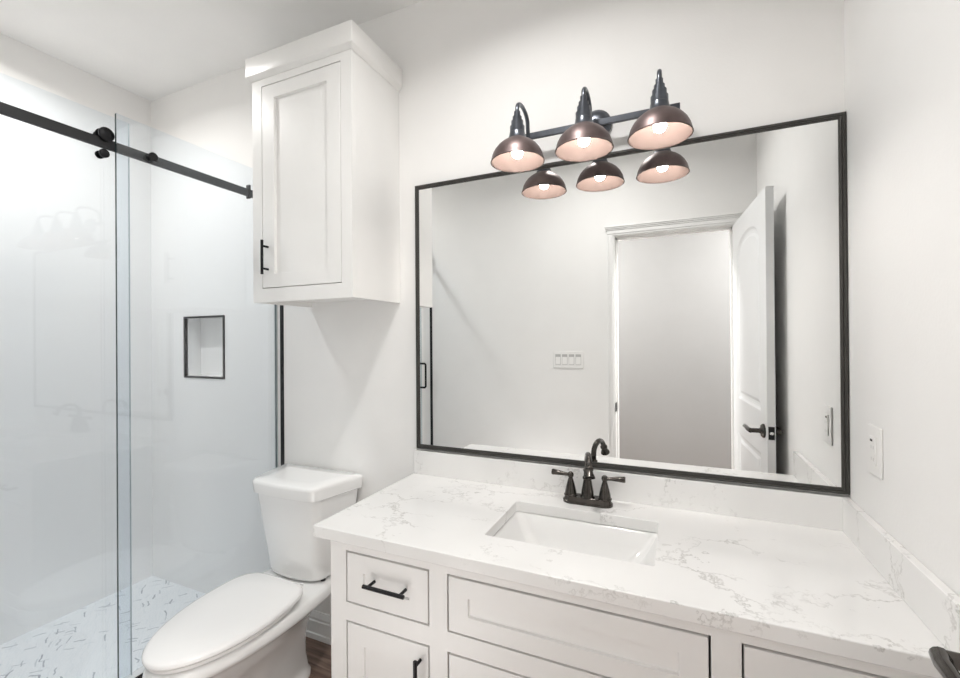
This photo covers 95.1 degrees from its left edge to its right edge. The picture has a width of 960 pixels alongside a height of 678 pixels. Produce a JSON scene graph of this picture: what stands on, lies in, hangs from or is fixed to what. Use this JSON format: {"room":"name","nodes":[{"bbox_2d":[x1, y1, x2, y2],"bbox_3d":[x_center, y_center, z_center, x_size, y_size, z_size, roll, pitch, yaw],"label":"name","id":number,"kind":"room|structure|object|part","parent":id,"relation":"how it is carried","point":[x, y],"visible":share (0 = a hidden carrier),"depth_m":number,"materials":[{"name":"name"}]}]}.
{"room":"bathroom","nodes":[
{"label":"bathroom","id":0,"kind":"room"},
{"bbox_2d":[0,33,152,644],"bbox_3d":[-2.232,0.007,1.876,0.095,2.757,1.662,0,0,24],"label":"wall","id":1,"kind":"structure","parent":0,"point":[58,479],"depth_m":2.18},
{"bbox_2d":[0,576,331,677],"bbox_3d":[0.079,1.399,0.182,5.669,0.119,2.898,0,0,24],"label":"floor","id":2,"kind":"structure","parent":0,"point":[82,643],"depth_m":1.98,"materials":[{"name":"stone"}]},
{"bbox_2d":[124,666,144,677],"bbox_3d":[-1.286,1.301,1.470,0.106,0.152,1.454,0,0,24],"label":"curb","id":3,"kind":"object","parent":2,"relation":"on","point":[140,670],"depth_m":1.61,"materials":[{"name":"white stone"}]},
{"bbox_2d":[115,113,277,677],"bbox_3d":[-1.120,0.221,1.824,0.019,2.006,0.668,0,0,24],"label":"screen","id":4,"kind":"object","parent":3,"relation":"on","point":[275,306],"visible":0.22,"depth_m":1.52,"materials":[{"name":"clear glass"}]},
{"bbox_2d":[142,463,362,677],"bbox_3d":[-0.863,0.980,1.648,0.452,0.788,0.762,0,0,24],"label":"toilet","id":5,"kind":"object","parent":2,"relation":"on","point":[251,625],"visible":0.93,"depth_m":1.66,"materials":[{"name":"ceramic"}]},
{"bbox_3d":[-0.892,0.958,1.525,0.359,0.024,0.502,0,0,24],"label":"lid","id":6,"kind":"part","parent":5,"relation":"part of","materials":[{"name":"plastic"}]},
{"bbox_3d":[-0.885,0.977,1.540,0.342,0.026,0.512,0,0,24],"label":"seat","id":7,"kind":"part","parent":5,"relation":"part of","materials":[{"name":"plastic"}]},
{"bbox_3d":[-0.850,1.185,1.631,0.372,0.378,0.741,0,0,24],"label":"bowl","id":8,"kind":"part","parent":5,"relation":"part of","materials":[{"name":"ceramic"}]},
{"bbox_3d":[-0.762,0.615,1.883,0.452,0.058,0.251,0,0,24],"label":"tank lid","id":9,"kind":"part","parent":5,"relation":"part of","materials":[{"name":"ceramic"}]},
{"bbox_3d":[-0.761,0.818,1.883,0.418,0.345,0.220,0,0,24],"label":"tank","id":10,"kind":"part","parent":5,"relation":"part of","materials":[{"name":"ceramic"}]},
{"bbox_2d":[331,541,932,677],"bbox_3d":[0.295,0.971,1.250,1.374,0.788,0.578,0,0,24],"label":"vanity cabinet","id":11,"kind":"object","parent":2,"relation":"on","point":[393,616],"visible":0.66,"depth_m":1.07,"materials":[{"name":"wood"}]},
{"bbox_3d":[-0.257,0.682,1.200,0.133,0.011,0.042,0,0,24],"label":"handle","id":12,"kind":"part","parent":11,"relation":"part of","materials":[{"name":"black metal"}]},
{"bbox_3d":[-0.257,0.684,1.222,0.268,0.139,0.018,0,0,24],"label":"drawer","id":13,"kind":"part","parent":11,"relation":"part of","materials":[{"name":"wood"}]},
{"bbox_3d":[-0.254,1.033,1.221,0.268,0.434,0.018,0,0,24],"label":"door","id":14,"kind":"part","parent":11,"relation":"part of","materials":[{"name":"wood"}]},
{"bbox_3d":[-0.165,0.900,1.154,0.011,0.119,0.033,0,0,24],"label":"handle","id":15,"kind":"part","parent":11,"relation":"part of","materials":[{"name":"black metal"}]},
{"bbox_3d":[0.053,1.030,1.085,0.279,0.434,0.018,0,0,24],"label":"door","id":16,"kind":"part","parent":11,"relation":"part of","materials":[{"name":"wood"}]},
{"bbox_3d":[0.196,0.681,1.022,0.597,0.139,0.018,0,0,24],"label":"drawer","id":17,"kind":"part","parent":11,"relation":"part of","materials":[{"name":"wood"}]},
{"bbox_2d":[313,449,959,677],"bbox_3d":[0.273,0.513,1.266,1.424,0.129,0.566,0,0,24],"label":"countertop","id":18,"kind":"structure","parent":11,"relation":"on","point":[807,570],"depth_m":1.11,"materials":[{"name":"stone"}]},
{"bbox_2d":[494,511,656,565],"bbox_3d":[0.270,0.642,1.262,0.505,0.129,0.343,0,0,24],"label":"sink","id":19,"kind":"object","parent":18,"relation":"in","point":[613,542],"visible":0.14,"depth_m":1.37,"materials":[{"name":"white ceramic"}]},
{"bbox_2d":[551,452,625,508],"bbox_3d":[0.337,0.454,1.413,0.240,0.179,0.148,0,0,24],"label":"faucet","id":20,"kind":"object","parent":18,"relation":"on","point":[587,497],"visible":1,"depth_m":1.43,"materials":[{"name":"black metal"}]},
{"bbox_3d":[0.280,0.455,1.489,0.075,0.022,0.021,0,0,26],"label":"lever","id":21,"kind":"part","parent":20,"relation":"part of","materials":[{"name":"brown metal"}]},
{"bbox_3d":[0.305,0.492,1.477,0.044,0.061,0.045,0,0,24],"label":"handle","id":22,"kind":"part","parent":20,"relation":"part of","materials":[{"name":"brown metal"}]},
{"bbox_3d":[0.344,0.443,1.407,0.046,0.158,0.146,0,0,13],"label":"spout","id":23,"kind":"part","parent":20,"relation":"part of","materials":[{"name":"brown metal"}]},
{"bbox_3d":[0.356,0.532,1.455,0.162,0.021,0.057,0,0,24],"label":"plate","id":24,"kind":"part","parent":20,"relation":"part of","materials":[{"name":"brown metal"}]},
{"bbox_3d":[0.407,0.491,1.432,0.044,0.061,0.045,0,0,24],"label":"handle","id":25,"kind":"part","parent":20,"relation":"part of","materials":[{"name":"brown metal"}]},
{"bbox_3d":[0.432,0.454,1.422,0.075,0.022,0.021,0,0,22],"label":"lever","id":26,"kind":"part","parent":20,"relation":"part of","materials":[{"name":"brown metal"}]},
{"bbox_3d":[0.649,0.677,0.822,0.268,0.139,0.018,0,0,24],"label":"drawer","id":27,"kind":"part","parent":11,"relation":"part of","materials":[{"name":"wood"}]},
{"bbox_2d":[0,0,422,100],"bbox_3d":[0.059,-1.441,0.191,5.669,0.095,2.898,0,0,24],"label":"ceiling","id":28,"kind":"structure","parent":0,"point":[151,50],"depth_m":1.96,"materials":[{"name":"paint"}]},
{"bbox_2d":[151,0,847,614],"bbox_3d":[-0.356,-0.007,1.906,3.313,2.757,0.095,0,0,24],"label":"wall","id":29,"kind":"structure","parent":0,"point":[466,66],"depth_m":1.89,"materials":[{"name":"paint"}]},
{"bbox_2d":[0,101,252,198],"bbox_3d":[-1.295,-0.676,1.473,0.056,0.063,1.452,0,0,24],"label":"shower rail","id":30,"kind":"object","parent":29,"relation":"attached to","point":[7,110],"visible":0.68,"depth_m":1.53,"materials":[{"name":"black metal"}]},
{"bbox_3d":[-1.215,-0.671,1.625,0.032,0.032,0.032,0,0,24],"label":"clamp knob","id":31,"kind":"part","parent":30,"relation":"part of","materials":[{"name":"black metal"}]},
{"bbox_2d":[183,315,224,378],"bbox_3d":[-1.472,0.043,2.349,0.325,0.332,0.017,0,0,24],"label":"trim","id":32,"kind":"structure","parent":29,"relation":"attached to","point":[213,316],"depth_m":2.35,"materials":[{"name":"black metal"}]},
{"bbox_2d":[201,318,222,374],"bbox_3d":[-1.437,0.043,2.429,0.306,0.314,0.010,0,0,24],"label":"wall niche","id":33,"kind":"object","parent":29,"relation":"attached to","point":[211,329],"visible":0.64,"depth_m":2.45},
{"bbox_2d":[280,305,283,464],"bbox_3d":[-0.954,-0.078,2.117,0.020,2.605,0.006,0,0,24],"label":"trim","id":34,"kind":"structure","parent":29,"relation":"attached to","point":[281,306],"depth_m":2.11,"materials":[{"name":"black metal"}]},
{"bbox_2d":[306,610,330,644],"bbox_3d":[-0.580,1.314,1.942,0.785,0.119,0.019,0,0,24],"label":"baseboard","id":35,"kind":"structure","parent":29,"relation":"attached to","point":[319,623],"depth_m":2.00,"materials":[{"name":"wood"}]},
{"bbox_2d":[245,19,401,307],"bbox_3d":[-0.635,-0.637,1.794,0.538,0.978,0.333,0,0,24],"label":"upper cabinet","id":36,"kind":"object","parent":29,"relation":"attached to","point":[325,103],"visible":1,"depth_m":1.68,"materials":[{"name":"wood"}]},
{"bbox_3d":[-0.846,-0.320,1.724,0.011,0.134,0.035,0,0,24],"label":"handle","id":37,"kind":"part","parent":36,"relation":"part of","materials":[{"name":"black metal"}]},
{"bbox_3d":[-0.683,-0.605,1.680,0.396,0.801,0.018,0,0,24],"label":"door","id":38,"kind":"part","parent":36,"relation":"part of","materials":[{"name":"wood"}]},
{"bbox_3d":[-0.684,-0.600,1.681,0.502,0.904,0.019,0,0,24],"label":"frame","id":39,"kind":"part","parent":36,"relation":"part of","materials":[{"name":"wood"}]},
{"bbox_3d":[-0.635,-1.082,1.802,0.538,0.089,0.316,0,0,24],"label":"crown","id":40,"kind":"part","parent":36,"relation":"part of","materials":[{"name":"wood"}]},
{"bbox_2d":[491,69,693,171],"bbox_3d":[0.339,-0.692,1.401,0.612,0.217,0.266,0,0,24],"label":"vanity light","id":41,"kind":"object","parent":29,"relation":"attached to","point":[664,124],"visible":1,"depth_m":1.36,"materials":[{"name":"brown metal"}]},
{"bbox_3d":[0.123,-0.629,1.448,0.036,0.066,0.036,0,0,24],"label":"bulb","id":42,"kind":"part","parent":41,"relation":"part of","materials":[{"name":"white glass"}]},
{"bbox_3d":[0.123,-0.619,1.448,0.178,0.075,0.178,0,0,24],"label":"lamp shade","id":43,"kind":"part","parent":41,"relation":"part of","materials":[{"name":"brown metal"}]},
{"bbox_3d":[0.147,-0.756,1.504,0.013,0.086,0.134,0,0,24],"label":"gooseneck arm","id":44,"kind":"part","parent":41,"relation":"part of","materials":[{"name":"brown metal"}]},
{"bbox_3d":[0.321,-0.630,1.361,0.036,0.066,0.036,0,0,24],"label":"bulb","id":45,"kind":"part","parent":41,"relation":"part of","materials":[{"name":"white glass"}]},
{"bbox_3d":[0.322,-0.621,1.361,0.178,0.075,0.178,0,0,24],"label":"lamp shade","id":46,"kind":"part","parent":41,"relation":"part of","materials":[{"name":"brown metal"}]},
{"bbox_3d":[0.345,-0.757,1.416,0.013,0.086,0.134,0,0,24],"label":"gooseneck arm","id":47,"kind":"part","parent":41,"relation":"part of","materials":[{"name":"brown metal"}]},
{"bbox_3d":[0.520,-0.632,1.273,0.036,0.066,0.036,0,0,24],"label":"bulb","id":48,"kind":"part","parent":41,"relation":"part of","materials":[{"name":"white glass"}]},
{"bbox_3d":[0.544,-0.759,1.328,0.013,0.086,0.134,0,0,24],"label":"gooseneck arm","id":49,"kind":"part","parent":41,"relation":"part of","materials":[{"name":"brown metal"}]},
{"bbox_3d":[0.520,-0.623,1.273,0.178,0.075,0.178,0,0,24],"label":"lamp shade","id":50,"kind":"part","parent":41,"relation":"part of","materials":[{"name":"brown metal"}]},
{"bbox_2d":[414,449,848,530],"bbox_3d":[0.383,0.496,1.517,1.424,0.095,0.018,0,0,24],"label":"backsplash","id":51,"kind":"structure","parent":29,"relation":"attached to","point":[811,509],"depth_m":1.42,"materials":[{"name":"stone"}]},
{"bbox_2d":[415,111,849,494],"bbox_3d":[0.385,-0.095,1.516,1.410,1.071,0.018,0,0,24],"label":"wall mirror","id":52,"kind":"object","parent":29,"relation":"attached to","point":[681,309],"visible":0.89,"depth_m":1.43,"materials":[{"name":"clear mirror"}]},
{"bbox_2d":[844,0,959,596],"bbox_3d":[0.771,-0.019,0.500,0.114,2.757,1.568,0,0,24],"label":"wall","id":53,"kind":"structure","parent":0,"point":[902,57],"depth_m":0.92,"materials":[{"name":"paint"}]},
{"bbox_2d":[868,424,882,478],"bbox_3d":[0.955,0.270,1.064,0.010,0.119,0.075,0,0,24],"label":"wall outlet","id":54,"kind":"object","parent":53,"relation":"attached to","point":[875,434],"visible":1,"depth_m":1.05,"materials":[{"name":"plastic"}]},
{"bbox_2d":[869,435,876,465],"bbox_3d":[0.953,0.270,1.065,0.003,0.068,0.033,0,0,24],"label":"receptacle","id":55,"kind":"object","parent":54,"relation":"attached to","point":[872,438],"depth_m":1.06,"materials":[{"name":"plastic"}]},
{"bbox_3d":[-2.032,0.003,0.942,1.025,2.757,0.114,0,0,24],"label":"wall","id":56,"kind":"structure","parent":0,"visible":0},
{"bbox_2d":[93,124,131,674],"bbox_3d":[-1.434,0.217,1.216,0.143,1.996,0.822,0,0,24],"label":"shower door","id":57,"kind":"structure","parent":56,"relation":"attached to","point":[104,133],"depth_m":1.59,"materials":[{"name":"clear glass"}]},
{"bbox_3d":[-1.434,0.217,1.216,0.010,1.996,0.822,0,0,24],"label":"glass","id":58,"kind":"part","parent":57,"relation":"part of","materials":[{"name":"clear glass"}]},
{"bbox_3d":[-0.568,-0.010,0.297,2.174,2.757,0.114,0,0,24],"label":"wall","id":59,"kind":"structure","parent":0,"visible":0},
{"bbox_2d":[928,646,959,677],"bbox_3d":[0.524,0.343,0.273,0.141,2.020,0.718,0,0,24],"label":"door handle","id":60,"kind":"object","parent":59,"relation":"in","point":[946,662],"depth_m":0.55,"materials":[{"name":"metal"}]}
]}

